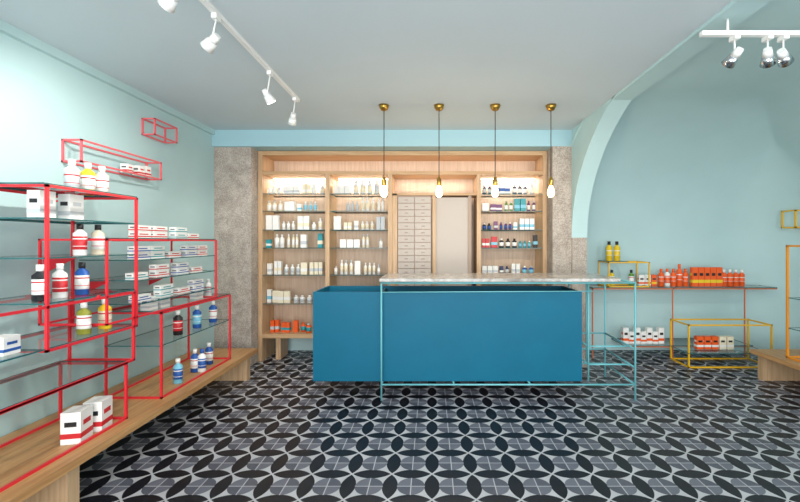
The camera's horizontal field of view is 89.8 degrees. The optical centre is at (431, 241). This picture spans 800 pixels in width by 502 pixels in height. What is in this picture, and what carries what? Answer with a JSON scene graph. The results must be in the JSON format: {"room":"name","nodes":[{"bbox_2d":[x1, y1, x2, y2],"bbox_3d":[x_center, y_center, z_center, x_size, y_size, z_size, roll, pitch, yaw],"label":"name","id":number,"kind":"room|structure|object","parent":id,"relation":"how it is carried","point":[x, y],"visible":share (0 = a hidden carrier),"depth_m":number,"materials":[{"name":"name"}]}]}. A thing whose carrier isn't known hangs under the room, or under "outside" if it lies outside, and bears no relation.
{"room":"pharmacy","nodes":[
{"label":"pharmacy","id":0,"kind":"room"},
{"bbox_2d":[0,32,213,437],"bbox_3d":[-2.625,0.075,1.960,0.150,2.750,7.120,0,0,0],"label":"wall","id":1,"kind":"structure","parent":0,"point":[45,100],"depth_m":2.97,"materials":[{"name":"teal paint"}]},
{"bbox_2d":[0,19,214,134],"bbox_3d":[-2.533,-1.270,1.570,0.035,0.060,6.140,0,0,0],"label":"trim","id":2,"kind":"structure","parent":1,"relation":"attached to","point":[6,28],"depth_m":2.95,"materials":[{"name":"teal paint"}]},
{"bbox_2d":[61,139,161,179],"bbox_3d":[-2.480,-0.630,3.160,0.140,0.160,0.820,0,0,0],"label":"shelf","id":3,"kind":"object","parent":1,"relation":"attached to","point":[80,144],"visible":0.94,"depth_m":3.05,"materials":[{"name":"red metal"}]},
{"bbox_2d":[120,163,132,172],"bbox_3d":[-2.480,-0.597,3.250,0.063,0.070,0.063,0,0,0],"label":"box","id":4,"kind":"object","parent":3,"relation":"on","point":[123,166],"visible":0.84,"depth_m":3.22,"materials":[{"name":"white"}]},
{"bbox_2d":[132,165,144,175],"bbox_3d":[-2.480,-0.602,3.380,0.063,0.080,0.063,0,0,0],"label":"box","id":5,"kind":"object","parent":3,"relation":"on","point":[138,169],"visible":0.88,"depth_m":3.35,"materials":[{"name":"white"}]},
{"bbox_2d":[141,118,177,143],"bbox_3d":[-2.490,-1.015,3.665,0.120,0.150,0.310,0,0,0],"label":"shelf","id":6,"kind":"object","parent":1,"relation":"attached to","point":[142,119],"visible":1,"depth_m":3.64,"materials":[{"name":"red metal"}]},
{"bbox_2d":[214,147,257,365],"bbox_3d":[-2.333,0.170,5.015,0.435,2.560,0.670,0,0,0],"label":"pillar","id":7,"kind":"structure","parent":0,"point":[235,168],"depth_m":4.68,"materials":[{"name":"concrete"}]},
{"bbox_2d":[275,338,312,349],"bbox_3d":[-0.375,0.075,5.435,4.350,2.750,0.170,0,0,0],"label":"wall","id":8,"kind":"structure","parent":0,"point":[293,343],"depth_m":5.35,"materials":[{"name":"teal paint"}]},
{"bbox_2d":[0,0,732,129],"bbox_3d":[1.075,-1.390,1.960,7.550,0.180,7.120,0,0,0],"label":"ceiling","id":9,"kind":"structure","parent":0,"point":[342,59],"depth_m":2.72,"materials":[{"name":"paint"}]},
{"bbox_2d":[157,0,299,125],"bbox_3d":[-1.240,-1.167,2.015,0.124,0.266,3.258,0,0,0],"label":"track light","id":10,"kind":"object","parent":9,"relation":"hanging from","point":[209,44],"visible":1,"depth_m":2.42,"materials":[{"name":"white plastic"}]},
{"bbox_2d":[379,103,388,196],"bbox_3d":[-0.456,-0.863,3.800,0.100,0.875,0.100,0,0,0],"label":"pendant lamp","id":11,"kind":"object","parent":9,"relation":"hanging from","point":[383,106],"visible":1,"depth_m":3.78,"materials":[{"name":"white glass"}]},
{"bbox_2d":[434,103,443,196],"bbox_3d":[0.067,-0.863,3.800,0.100,0.875,0.100,0,0,0],"label":"pendant lamp","id":12,"kind":"object","parent":9,"relation":"hanging from","point":[438,107],"visible":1,"depth_m":3.78,"materials":[{"name":"white glass"}]},
{"bbox_2d":[490,103,499,196],"bbox_3d":[0.600,-0.863,3.800,0.100,0.875,0.100,0,0,0],"label":"pendant lamp","id":13,"kind":"object","parent":9,"relation":"hanging from","point":[495,107],"visible":1,"depth_m":3.78,"materials":[{"name":"white glass"}]},
{"bbox_2d":[546,103,555,196],"bbox_3d":[1.130,-0.863,3.800,0.100,0.875,0.100,0,0,0],"label":"pendant lamp","id":14,"kind":"object","parent":9,"relation":"hanging from","point":[550,107],"visible":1,"depth_m":3.78,"materials":[{"name":"white glass"}]},
{"bbox_2d":[699,19,799,68],"bbox_3d":[2.380,-1.194,2.309,1.668,0.373,0.116,0,0,0],"label":"track light","id":15,"kind":"object","parent":9,"relation":"attached to","point":[784,58],"visible":1,"depth_m":2.29,"materials":[{"name":"white plastic"}]},
{"bbox_2d":[212,130,571,150],"bbox_3d":[-0.465,-1.205,4.995,4.170,0.190,0.710,0,0,0],"label":"beam","id":16,"kind":"structure","parent":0,"point":[260,140],"depth_m":4.64,"materials":[{"name":"teal paint"}]},
{"bbox_2d":[79,350,799,501],"bbox_3d":[1.075,1.500,1.960,7.550,0.100,7.120,0,0,0],"label":"floor","id":17,"kind":"structure","parent":0,"point":[280,434],"depth_m":2.92,"materials":[{"name":"tile"}]},
{"bbox_2d":[0,348,257,501],"bbox_3d":[-2.212,1.300,2.315,0.653,0.300,4.030,0,0,0],"label":"bench","id":18,"kind":"object","parent":17,"relation":"on","point":[58,481],"visible":0.82,"depth_m":2.39,"materials":[{"name":"brown wood"}]},
{"bbox_2d":[60,405,92,445],"bbox_3d":[-2.060,1.059,2.321,0.103,0.180,0.113,0,0,-11],"label":"box","id":19,"kind":"object","parent":18,"relation":"on","point":[76,423],"visible":1,"depth_m":2.27,"materials":[{"name":"white cardboard"}]},
{"bbox_2d":[83,395,112,431],"bbox_3d":[-2.060,1.059,2.467,0.103,0.180,0.113,0,0,-11],"label":"box","id":20,"kind":"object","parent":18,"relation":"on","point":[102,405],"visible":0.7,"depth_m":2.44,"materials":[{"name":"white cardboard"}]},
{"bbox_2d":[0,182,230,492],"bbox_3d":[-2.265,0.422,2.570,0.570,1.456,2.740,0,0,0],"label":"shelving","id":21,"kind":"object","parent":18,"relation":"on","point":[49,261],"visible":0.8,"depth_m":2.59,"materials":[{"name":"red metal"}]},
{"bbox_2d":[0,334,20,355],"bbox_3d":[-2.100,0.505,1.963,0.083,0.090,0.083,0,0,0],"label":"box","id":22,"kind":"object","parent":21,"relation":"on","point":[10,344],"visible":1,"depth_m":1.96,"materials":[{"name":"white cardboard"}]},
{"bbox_2d":[31,264,43,301],"bbox_3d":[-2.100,0.218,2.143,0.081,0.195,0.053,0,0,0],"label":"shampoo bottle","id":23,"kind":"object","parent":21,"relation":"on","point":[37,279],"visible":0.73,"depth_m":2.12,"materials":[{"name":"black"}]},
{"bbox_2d":[26,190,55,217],"bbox_3d":[-2.120,-0.202,2.172,0.073,0.150,0.093,0,0,0],"label":"box","id":24,"kind":"object","parent":21,"relation":"on","point":[35,198],"visible":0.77,"depth_m":2.13,"materials":[{"name":"white cardboard"}]},
{"bbox_2d":[52,263,67,298],"bbox_3d":[-2.100,0.218,2.258,0.079,0.195,0.052,0,0,0],"label":"shampoo bottle","id":25,"kind":"object","parent":21,"relation":"on","point":[59,277],"visible":1,"depth_m":2.24,"materials":[{"name":"white plastic"}]},
{"bbox_2d":[58,194,83,220],"bbox_3d":[-2.120,-0.202,2.350,0.073,0.150,0.093,0,0,0],"label":"box","id":26,"kind":"object","parent":21,"relation":"on","point":[70,206],"visible":0.93,"depth_m":2.31,"materials":[{"name":"white cardboard"}]},
{"bbox_2d":[64,159,79,193],"bbox_3d":[-2.250,-0.411,2.500,0.077,0.210,0.077,0,0,0],"label":"shampoo bottle","id":27,"kind":"object","parent":21,"relation":"on","point":[71,173],"visible":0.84,"depth_m":2.48,"materials":[{"name":"white plastic"}]},
{"bbox_2d":[72,224,86,254],"bbox_3d":[-2.120,-0.015,2.409,0.079,0.190,0.052,0,0,0],"label":"shampoo bottle","id":28,"kind":"object","parent":21,"relation":"on","point":[79,238],"visible":0.98,"depth_m":2.39,"materials":[{"name":"white plastic"}]},
{"bbox_2d":[74,262,89,294],"bbox_3d":[-2.100,0.218,2.400,0.079,0.195,0.052,0,0,0],"label":"shampoo bottle","id":29,"kind":"object","parent":21,"relation":"on","point":[81,277],"visible":1,"depth_m":2.38,"materials":[{"name":"blue plastic"}]},
{"bbox_2d":[76,302,91,334],"bbox_3d":[-2.080,0.455,2.391,0.081,0.190,0.053,0,0,0],"label":"shampoo bottle","id":30,"kind":"object","parent":21,"relation":"on","point":[84,315],"visible":0.97,"depth_m":2.37,"materials":[{"name":"yellow"}]},
{"bbox_2d":[80,163,95,195],"bbox_3d":[-2.250,-0.411,2.616,0.077,0.210,0.077,0,0,0],"label":"shampoo bottle","id":31,"kind":"object","parent":21,"relation":"on","point":[87,176],"visible":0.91,"depth_m":2.59,"materials":[{"name":"yellow"}]},
{"bbox_2d":[91,225,104,254],"bbox_3d":[-2.120,-0.015,2.539,0.079,0.190,0.052,0,0,0],"label":"shampoo bottle","id":32,"kind":"object","parent":21,"relation":"on","point":[97,247],"visible":0.94,"depth_m":2.52,"materials":[{"name":"beige plastic"}]},
{"bbox_2d":[96,166,108,191],"bbox_3d":[-2.250,-0.411,2.727,0.077,0.210,0.077,0,0,0],"label":"shampoo bottle","id":33,"kind":"object","parent":21,"relation":"on","point":[102,179],"visible":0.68,"depth_m":2.71,"materials":[{"name":"beige plastic"}]},
{"bbox_2d":[98,299,111,328],"bbox_3d":[-2.080,0.455,2.544,0.081,0.190,0.053,0,0,0],"label":"shampoo bottle","id":34,"kind":"object","parent":21,"relation":"on","point":[101,310],"visible":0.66,"depth_m":2.52,"materials":[{"name":"yellow plastic"}]},
{"bbox_2d":[125,272,147,279],"bbox_3d":[-2.080,0.237,2.820,0.058,0.045,0.148,0,0,0],"label":"box","id":35,"kind":"object","parent":21,"relation":"on","point":[141,275],"visible":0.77,"depth_m":2.80,"materials":[{"name":"white"}]},
{"bbox_2d":[127,252,149,258],"bbox_3d":[-2.080,0.098,2.840,0.058,0.045,0.148,0,0,0],"label":"box","id":36,"kind":"object","parent":21,"relation":"on","point":[143,255],"visible":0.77,"depth_m":2.83,"materials":[{"name":"white"}]},
{"bbox_2d":[127,246,149,252],"bbox_3d":[-2.080,0.051,2.840,0.058,0.045,0.148,0,0,0],"label":"box","id":37,"kind":"object","parent":36,"relation":"on","point":[130,249],"visible":0.82,"depth_m":2.81,"materials":[{"name":"white"}]},
{"bbox_2d":[128,293,150,301],"bbox_3d":[-2.080,0.398,2.850,0.058,0.045,0.148,0,0,0],"label":"box","id":38,"kind":"object","parent":21,"relation":"on","point":[145,296],"visible":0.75,"depth_m":2.85,"materials":[{"name":"white"}]},
{"bbox_2d":[128,231,150,237],"bbox_3d":[-2.080,-0.051,2.850,0.058,0.045,0.148,0,0,0],"label":"box","id":39,"kind":"object","parent":21,"relation":"on","point":[130,233],"visible":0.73,"depth_m":2.82,"materials":[{"name":"white"}]},
{"bbox_2d":[128,225,150,231],"bbox_3d":[-2.080,-0.097,2.850,0.058,0.045,0.148,0,0,0],"label":"box","id":40,"kind":"object","parent":39,"relation":"on","point":[141,228],"visible":0.8,"depth_m":2.83,"materials":[{"name":"white"}]},
{"bbox_2d":[140,295,157,310],"bbox_3d":[-2.120,0.457,3.000,0.063,0.100,0.103,0,0,0],"label":"box","id":41,"kind":"object","parent":21,"relation":"on","point":[153,305],"visible":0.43,"depth_m":2.96,"materials":[{"name":"white"}]},
{"bbox_2d":[150,252,164,257],"bbox_3d":[-2.080,0.098,3.000,0.058,0.045,0.148,0,0,0],"label":"box","id":42,"kind":"object","parent":21,"relation":"on","point":[152,254],"visible":0.77,"depth_m":2.99,"materials":[{"name":"white"}]},
{"bbox_2d":[150,246,164,251],"bbox_3d":[-2.080,0.051,3.000,0.058,0.045,0.148,0,0,0],"label":"box","id":43,"kind":"object","parent":42,"relation":"on","point":[152,248],"visible":0.82,"depth_m":2.99,"materials":[{"name":"white"}]},
{"bbox_2d":[149,270,168,276],"bbox_3d":[-2.080,0.237,3.050,0.058,0.045,0.148,0,0,0],"label":"box","id":44,"kind":"object","parent":21,"relation":"on","point":[159,273],"visible":0.98,"depth_m":3.01,"materials":[{"name":"white"}]},
{"bbox_2d":[149,264,168,270],"bbox_3d":[-2.080,0.192,3.050,0.058,0.045,0.148,0,0,0],"label":"box","id":45,"kind":"object","parent":44,"relation":"on","point":[153,267],"visible":0.98,"depth_m":3.00,"materials":[{"name":"white"}]},
{"bbox_2d":[151,232,167,237],"bbox_3d":[-2.080,-0.051,3.030,0.058,0.045,0.148,0,0,0],"label":"box","id":46,"kind":"object","parent":21,"relation":"on","point":[153,234],"visible":0.73,"depth_m":3.00,"materials":[{"name":"white"}]},
{"bbox_2d":[151,226,167,231],"bbox_3d":[-2.080,-0.097,3.030,0.058,0.045,0.148,0,0,0],"label":"box","id":47,"kind":"object","parent":46,"relation":"on","point":[153,228],"visible":0.77,"depth_m":3.00,"materials":[{"name":"white"}]},
{"bbox_2d":[153,289,172,296],"bbox_3d":[-2.080,0.398,3.100,0.058,0.045,0.148,0,0,0],"label":"box","id":48,"kind":"object","parent":21,"relation":"on","point":[167,292],"visible":0.96,"depth_m":3.06,"materials":[{"name":"white"}]},
{"bbox_2d":[153,283,172,290],"bbox_3d":[-2.080,0.351,3.100,0.058,0.045,0.148,0,0,0],"label":"box","id":49,"kind":"object","parent":48,"relation":"on","point":[168,286],"visible":1,"depth_m":3.07,"materials":[{"name":"white"}]},
{"bbox_2d":[158,298,169,307],"bbox_3d":[-2.120,0.457,3.140,0.063,0.100,0.103,0,0,0],"label":"box","id":50,"kind":"object","parent":21,"relation":"on","point":[162,303],"visible":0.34,"depth_m":3.12,"materials":[{"name":"white"}]},
{"bbox_2d":[165,251,180,256],"bbox_3d":[-2.080,0.098,3.200,0.058,0.045,0.148,0,0,0],"label":"box","id":51,"kind":"object","parent":21,"relation":"on","point":[167,253],"visible":0.84,"depth_m":3.17,"materials":[{"name":"white"}]},
{"bbox_2d":[173,310,182,335],"bbox_3d":[-2.080,0.660,3.276,0.073,0.200,0.058,0,0,0],"label":"shampoo bottle","id":52,"kind":"object","parent":21,"relation":"on","point":[177,320],"visible":1,"depth_m":3.25,"materials":[{"name":"black"}]},
{"bbox_2d":[169,233,186,238],"bbox_3d":[-2.080,-0.051,3.280,0.058,0.045,0.148,0,0,0],"label":"box","id":53,"kind":"object","parent":21,"relation":"on","point":[171,235],"visible":0.93,"depth_m":3.24,"materials":[{"name":"white"}]},
{"bbox_2d":[169,227,186,232],"bbox_3d":[-2.080,-0.097,3.280,0.058,0.045,0.148,0,0,0],"label":"box","id":54,"kind":"object","parent":53,"relation":"on","point":[171,229],"visible":0.98,"depth_m":3.23,"materials":[{"name":"white"}]},
{"bbox_2d":[171,268,188,273],"bbox_3d":[-2.080,0.237,3.300,0.058,0.045,0.148,0,0,0],"label":"box","id":55,"kind":"object","parent":21,"relation":"on","point":[179,270],"visible":0.98,"depth_m":3.26,"materials":[{"name":"white"}]},
{"bbox_2d":[171,262,188,268],"bbox_3d":[-2.080,0.192,3.300,0.058,0.045,0.148,0,0,0],"label":"box","id":56,"kind":"object","parent":55,"relation":"on","point":[176,265],"visible":1,"depth_m":3.26,"materials":[{"name":"white"}]},
{"bbox_2d":[173,286,189,293],"bbox_3d":[-2.080,0.398,3.320,0.058,0.045,0.148,0,0,0],"label":"box","id":57,"kind":"object","parent":21,"relation":"on","point":[183,289],"visible":0.93,"depth_m":3.29,"materials":[{"name":"white"}]},
{"bbox_2d":[181,251,196,255],"bbox_3d":[-2.080,0.098,3.420,0.058,0.045,0.148,0,0,0],"label":"box","id":58,"kind":"object","parent":21,"relation":"on","point":[183,253],"visible":0.88,"depth_m":3.38,"materials":[{"name":"white"}]},
{"bbox_2d":[180,245,196,250],"bbox_3d":[-2.080,0.051,3.420,0.058,0.045,0.148,0,0,0],"label":"box","id":59,"kind":"object","parent":58,"relation":"on","point":[182,247],"visible":1,"depth_m":3.37,"materials":[{"name":"white"}]},
{"bbox_2d":[187,233,198,238],"bbox_3d":[-2.080,-0.051,3.450,0.058,0.045,0.148,0,0,0],"label":"box","id":60,"kind":"object","parent":21,"relation":"on","point":[189,235],"visible":0.8,"depth_m":3.43,"materials":[{"name":"white"}]},
{"bbox_2d":[187,266,201,271],"bbox_3d":[-2.080,0.237,3.500,0.058,0.045,0.148,0,0,0],"label":"box","id":61,"kind":"object","parent":21,"relation":"on","point":[193,268],"visible":0.84,"depth_m":3.48,"materials":[{"name":"white"}]},
{"bbox_2d":[188,284,203,290],"bbox_3d":[-2.080,0.398,3.520,0.058,0.045,0.148,0,0,0],"label":"box","id":62,"kind":"object","parent":21,"relation":"on","point":[200,286],"visible":0.84,"depth_m":3.48,"materials":[{"name":"white"}]},
{"bbox_2d":[187,279,203,284],"bbox_3d":[-2.080,0.351,3.520,0.058,0.045,0.148,0,0,0],"label":"box","id":63,"kind":"object","parent":62,"relation":"on","point":[193,281],"visible":1,"depth_m":3.47,"materials":[{"name":"white"}]},
{"bbox_2d":[190,291,202,298],"bbox_3d":[-2.120,0.457,3.600,0.063,0.100,0.103,0,0,0],"label":"box","id":64,"kind":"object","parent":21,"relation":"on","point":[197,295],"visible":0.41,"depth_m":3.56,"materials":[{"name":"white"}]},
{"bbox_2d":[192,305,201,328],"bbox_3d":[-2.080,0.660,3.540,0.073,0.200,0.058,0,0,0],"label":"shampoo bottle","id":65,"kind":"object","parent":21,"relation":"on","point":[196,314],"visible":1,"depth_m":3.52,"materials":[{"name":"blue plastic"}]},
{"bbox_2d":[204,279,211,295],"bbox_3d":[-2.100,0.427,3.750,0.065,0.160,0.042,0,0,0],"label":"shampoo bottle","id":66,"kind":"object","parent":21,"relation":"on","point":[207,284],"visible":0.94,"depth_m":3.73,"materials":[{"name":"white"}]},
{"bbox_2d":[209,301,216,322],"bbox_3d":[-2.080,0.660,3.799,0.073,0.200,0.058,0,0,0],"label":"shampoo bottle","id":67,"kind":"object","parent":21,"relation":"on","point":[212,309],"visible":0.99,"depth_m":3.78,"materials":[{"name":"blue plastic"}]},
{"bbox_2d":[173,358,182,383],"bbox_3d":[-2.070,1.049,3.260,0.073,0.200,0.058,0,0,0],"label":"shampoo bottle","id":68,"kind":"object","parent":18,"relation":"on","point":[178,367],"visible":1,"depth_m":3.24,"materials":[{"name":"blue plastic"}]},
{"bbox_2d":[190,349,197,372],"bbox_3d":[-2.100,1.049,3.544,0.073,0.200,0.058,0,0,0],"label":"shampoo bottle","id":69,"kind":"object","parent":18,"relation":"on","point":[194,357],"visible":0.93,"depth_m":3.52,"materials":[{"name":"blue plastic"}]},
{"bbox_2d":[198,349,206,372],"bbox_3d":[-2.040,1.049,3.548,0.073,0.200,0.058,0,0,0],"label":"shampoo bottle","id":70,"kind":"object","parent":18,"relation":"on","point":[202,359],"visible":0.99,"depth_m":3.53,"materials":[{"name":"white plastic"}]},
{"bbox_2d":[205,342,212,364],"bbox_3d":[-2.100,1.049,3.767,0.073,0.200,0.058,0,0,0],"label":"shampoo bottle","id":71,"kind":"object","parent":18,"relation":"on","point":[209,350],"visible":0.89,"depth_m":3.75,"materials":[{"name":"blue"}]},
{"bbox_2d":[258,151,546,360],"bbox_3d":[-0.357,0.172,5.048,3.505,2.555,0.385,0,0,0],"label":"display cabinet","id":72,"kind":"object","parent":17,"relation":"on","point":[324,219],"visible":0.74,"depth_m":4.97,"materials":[{"name":"brown wood"}]},
{"bbox_2d":[313,273,635,400],"bbox_3d":[0.380,0.891,3.974,2.975,1.117,0.668,0,0,0],"label":"counter","id":73,"kind":"object","parent":17,"relation":"on","point":[380,333],"depth_m":3.72,"materials":[{"name":"blue paint"}]},
{"bbox_2d":[589,284,776,357],"bbox_3d":[3.150,1.008,5.170,2.300,0.885,0.380,0,0,0],"label":"wall shelf","id":74,"kind":"object","parent":17,"relation":"on","point":[591,286],"visible":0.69,"depth_m":4.99,"materials":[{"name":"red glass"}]},
{"bbox_2d":[598,260,649,286],"bbox_3d":[2.460,0.404,5.145,0.520,0.323,0.310,0,0,0],"label":"shelf","id":75,"kind":"object","parent":74,"relation":"on","point":[599,261],"visible":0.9,"depth_m":5.00,"materials":[{"name":"gold metal"}]},
{"bbox_2d":[606,241,611,260],"bbox_3d":[2.280,0.117,5.150,0.077,0.250,0.077,0,0,0],"label":"shampoo bottle","id":76,"kind":"object","parent":75,"relation":"on","point":[609,247],"visible":1,"depth_m":5.12,"materials":[{"name":"yellow"}]},
{"bbox_2d":[614,241,619,260],"bbox_3d":[2.380,0.117,5.150,0.077,0.250,0.077,0,0,0],"label":"shampoo bottle","id":77,"kind":"object","parent":75,"relation":"on","point":[616,247],"visible":1,"depth_m":5.12,"materials":[{"name":"yellow"}]},
{"bbox_2d":[621,327,628,343],"bbox_3d":[2.460,1.189,5.100,0.071,0.200,0.063,0,0,0],"label":"box","id":78,"kind":"object","parent":74,"relation":"on","point":[624,330],"visible":0.95,"depth_m":5.07,"materials":[{"name":"white"}]},
{"bbox_2d":[628,270,633,285],"bbox_3d":[2.550,0.457,5.120,0.065,0.200,0.065,0,0,0],"label":"shampoo bottle","id":79,"kind":"object","parent":74,"relation":"on","point":[631,275],"visible":0.85,"depth_m":5.10,"materials":[{"name":"green"}]},
{"bbox_2d":[633,327,640,343],"bbox_3d":[2.610,1.189,5.100,0.071,0.200,0.063,0,0,0],"label":"box","id":80,"kind":"object","parent":74,"relation":"on","point":[638,329],"visible":0.71,"depth_m":5.07,"materials":[{"name":"white"}]},
{"bbox_2d":[637,275,644,285],"bbox_3d":[2.700,0.493,5.170,0.073,0.140,0.053,0,0,0],"label":"box","id":81,"kind":"object","parent":74,"relation":"on","point":[640,278],"visible":0.98,"depth_m":5.15,"materials":[{"name":"white"}]},
{"bbox_2d":[641,331,646,343],"bbox_3d":[2.685,1.214,5.100,0.071,0.150,0.063,0,0,0],"label":"box","id":82,"kind":"object","parent":74,"relation":"on","point":[643,333],"visible":0.89,"depth_m":5.07,"materials":[{"name":"white"}]},
{"bbox_2d":[645,327,652,343],"bbox_3d":[2.760,1.189,5.100,0.071,0.200,0.063,0,0,0],"label":"box","id":83,"kind":"object","parent":74,"relation":"on","point":[648,330],"visible":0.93,"depth_m":5.07,"materials":[{"name":"white"}]},
{"bbox_2d":[651,275,656,285],"bbox_3d":[2.860,0.493,5.170,0.073,0.140,0.053,0,0,0],"label":"box","id":84,"kind":"object","parent":74,"relation":"on","point":[653,277],"visible":0.89,"depth_m":5.15,"materials":[{"name":"orange"}]},
{"bbox_2d":[652,331,657,343],"bbox_3d":[2.835,1.214,5.100,0.071,0.150,0.063,0,0,0],"label":"box","id":85,"kind":"object","parent":74,"relation":"on","point":[654,333],"visible":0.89,"depth_m":5.07,"materials":[{"name":"white"}]},
{"bbox_2d":[656,327,663,343],"bbox_3d":[2.910,1.189,5.100,0.071,0.200,0.063,0,0,0],"label":"box","id":86,"kind":"object","parent":74,"relation":"on","point":[660,330],"visible":0.93,"depth_m":5.07,"materials":[{"name":"white"}]},
{"bbox_2d":[658,269,663,285],"bbox_3d":[2.950,0.454,5.150,0.069,0.220,0.069,0,0,0],"label":"lotion bottle","id":87,"kind":"object","parent":74,"relation":"on","point":[660,274],"visible":1,"depth_m":5.12,"materials":[{"name":"orange"}]},
{"bbox_2d":[664,269,669,285],"bbox_3d":[3.028,0.454,5.150,0.069,0.220,0.069,0,0,0],"label":"lotion bottle","id":88,"kind":"object","parent":74,"relation":"on","point":[666,274],"visible":1,"depth_m":5.13,"materials":[{"name":"white"}]},
{"bbox_2d":[670,269,675,285],"bbox_3d":[3.106,0.454,5.150,0.069,0.220,0.069,0,0,0],"label":"lotion bottle","id":89,"kind":"object","parent":74,"relation":"on","point":[673,274],"visible":1,"depth_m":5.13,"materials":[{"name":"orange"}]},
{"bbox_2d":[676,264,681,285],"bbox_3d":[3.184,0.424,5.150,0.069,0.280,0.069,0,0,0],"label":"lotion bottle","id":90,"kind":"object","parent":74,"relation":"on","point":[678,271],"visible":1,"depth_m":5.13,"materials":[{"name":"orange"}]},
{"bbox_2d":[682,269,687,285],"bbox_3d":[3.262,0.454,5.150,0.069,0.220,0.069,0,0,0],"label":"lotion bottle","id":91,"kind":"object","parent":74,"relation":"on","point":[685,274],"visible":1,"depth_m":5.13,"materials":[{"name":"orange"}]},
{"bbox_2d":[690,267,697,285],"bbox_3d":[3.360,0.444,5.130,0.075,0.240,0.053,0,0,0],"label":"box","id":92,"kind":"object","parent":74,"relation":"on","point":[693,270],"visible":1,"depth_m":5.11,"materials":[{"name":"orange cardboard"}]},
{"bbox_2d":[698,267,703,285],"bbox_3d":[3.438,0.444,5.130,0.075,0.240,0.053,0,0,0],"label":"box","id":93,"kind":"object","parent":74,"relation":"on","point":[700,269],"visible":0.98,"depth_m":5.11,"materials":[{"name":"orange"}]},
{"bbox_2d":[704,267,709,285],"bbox_3d":[3.516,0.444,5.130,0.075,0.240,0.053,0,0,0],"label":"box","id":94,"kind":"object","parent":74,"relation":"on","point":[706,269],"visible":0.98,"depth_m":5.11,"materials":[{"name":"orange"}]},
{"bbox_2d":[710,267,716,285],"bbox_3d":[3.594,0.444,5.130,0.075,0.240,0.053,0,0,0],"label":"box","id":95,"kind":"object","parent":74,"relation":"on","point":[713,281],"visible":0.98,"depth_m":5.11,"materials":[{"name":"orange"}]},
{"bbox_2d":[716,267,722,285],"bbox_3d":[3.672,0.444,5.130,0.075,0.240,0.053,0,0,0],"label":"box","id":96,"kind":"object","parent":74,"relation":"on","point":[719,270],"visible":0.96,"depth_m":5.11,"materials":[{"name":"orange"}]},
{"bbox_2d":[727,269,732,285],"bbox_3d":[3.835,0.459,5.150,0.067,0.210,0.067,0,0,0],"label":"lotion bottle","id":97,"kind":"object","parent":74,"relation":"on","point":[729,275],"visible":0.95,"depth_m":5.13,"materials":[{"name":"orange"}]},
{"bbox_2d":[733,269,738,285],"bbox_3d":[3.910,0.459,5.150,0.067,0.210,0.067,0,0,0],"label":"lotion bottle","id":98,"kind":"object","parent":74,"relation":"on","point":[735,274],"visible":0.94,"depth_m":5.13,"materials":[{"name":"orange"}]},
{"bbox_2d":[739,269,744,285],"bbox_3d":[3.985,0.459,5.150,0.067,0.210,0.067,0,0,0],"label":"lotion bottle","id":99,"kind":"object","parent":74,"relation":"on","point":[741,274],"visible":0.91,"depth_m":5.12,"materials":[{"name":"orange"}]},
{"bbox_2d":[670,319,772,367],"bbox_3d":[3.435,1.200,4.780,0.970,0.500,0.360,0,0,0],"label":"shelf","id":100,"kind":"object","parent":17,"relation":"on","point":[671,320],"visible":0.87,"depth_m":4.61,"materials":[{"name":"gold metal"}]},
{"bbox_2d":[694,335,703,348],"bbox_3d":[3.200,1.204,4.800,0.078,0.150,0.063,0,0,0],"label":"box","id":101,"kind":"object","parent":100,"relation":"in","point":[698,340],"visible":1,"depth_m":4.77,"materials":[{"name":"orange"}]},
{"bbox_2d":[701,335,710,348],"bbox_3d":[3.290,1.204,4.800,0.078,0.150,0.063,0,0,0],"label":"box","id":102,"kind":"object","parent":100,"relation":"in","point":[706,339],"visible":0.89,"depth_m":4.77,"materials":[{"name":"orange"}]},
{"bbox_2d":[709,335,718,348],"bbox_3d":[3.380,1.204,4.800,0.078,0.150,0.063,0,0,0],"label":"box","id":103,"kind":"object","parent":100,"relation":"in","point":[714,339],"visible":0.89,"depth_m":4.77,"materials":[{"name":"orange"}]},
{"bbox_2d":[716,335,725,348],"bbox_3d":[3.470,1.204,4.800,0.078,0.150,0.063,0,0,0],"label":"box","id":104,"kind":"object","parent":100,"relation":"in","point":[722,339],"visible":0.89,"depth_m":4.77,"materials":[{"name":"beige"}]},
{"bbox_2d":[724,335,733,348],"bbox_3d":[3.560,1.204,4.800,0.078,0.150,0.063,0,0,0],"label":"box","id":105,"kind":"object","parent":100,"relation":"in","point":[729,339],"visible":0.89,"depth_m":4.77,"materials":[{"name":"beige"}]},
{"bbox_2d":[750,349,799,380],"bbox_3d":[3.860,1.300,2.550,0.880,0.300,3.500,0,0,0],"label":"bench","id":106,"kind":"object","parent":17,"relation":"on","point":[773,364],"visible":1,"depth_m":4.18,"materials":[{"name":"brown wood"}]},
{"bbox_2d":[786,245,799,361],"bbox_3d":[3.735,0.590,3.590,0.430,1.119,0.780,0,0,0],"label":"shelf","id":107,"kind":"object","parent":106,"relation":"on","point":[787,246],"visible":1,"depth_m":3.96,"materials":[{"name":"yellow metal"}]},
{"bbox_2d":[547,146,586,367],"bbox_3d":[1.595,0.170,4.985,0.390,2.560,0.730,0,0,0],"label":"pillar","id":108,"kind":"structure","parent":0,"point":[565,253],"depth_m":4.64,"materials":[{"name":"concrete"}]},
{"bbox_2d":[572,0,771,237],"bbox_3d":[1.710,0.075,1.925,0.180,2.750,6.850,0,0,0],"label":"arch","id":109,"kind":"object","parent":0,"point":[589,145],"depth_m":3.80,"materials":[{"name":"teal paint"}]},
{"bbox_2d":[570,0,799,350],"bbox_3d":[3.150,0.035,1.935,3.100,2.830,6.870,0,0,0],"label":"wall","id":110,"kind":"structure","parent":0,"point":[700,168],"depth_m":5.06,"materials":[{"name":"teal paint"}]},
{"bbox_2d":[781,210,799,227],"bbox_3d":[4.460,-0.280,4.920,0.160,0.220,0.200,0,0,0],"label":"wall frame","id":111,"kind":"object","parent":110,"relation":"attached to","point":[795,211],"visible":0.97,"depth_m":4.85,"materials":[{"name":"gold metal"}]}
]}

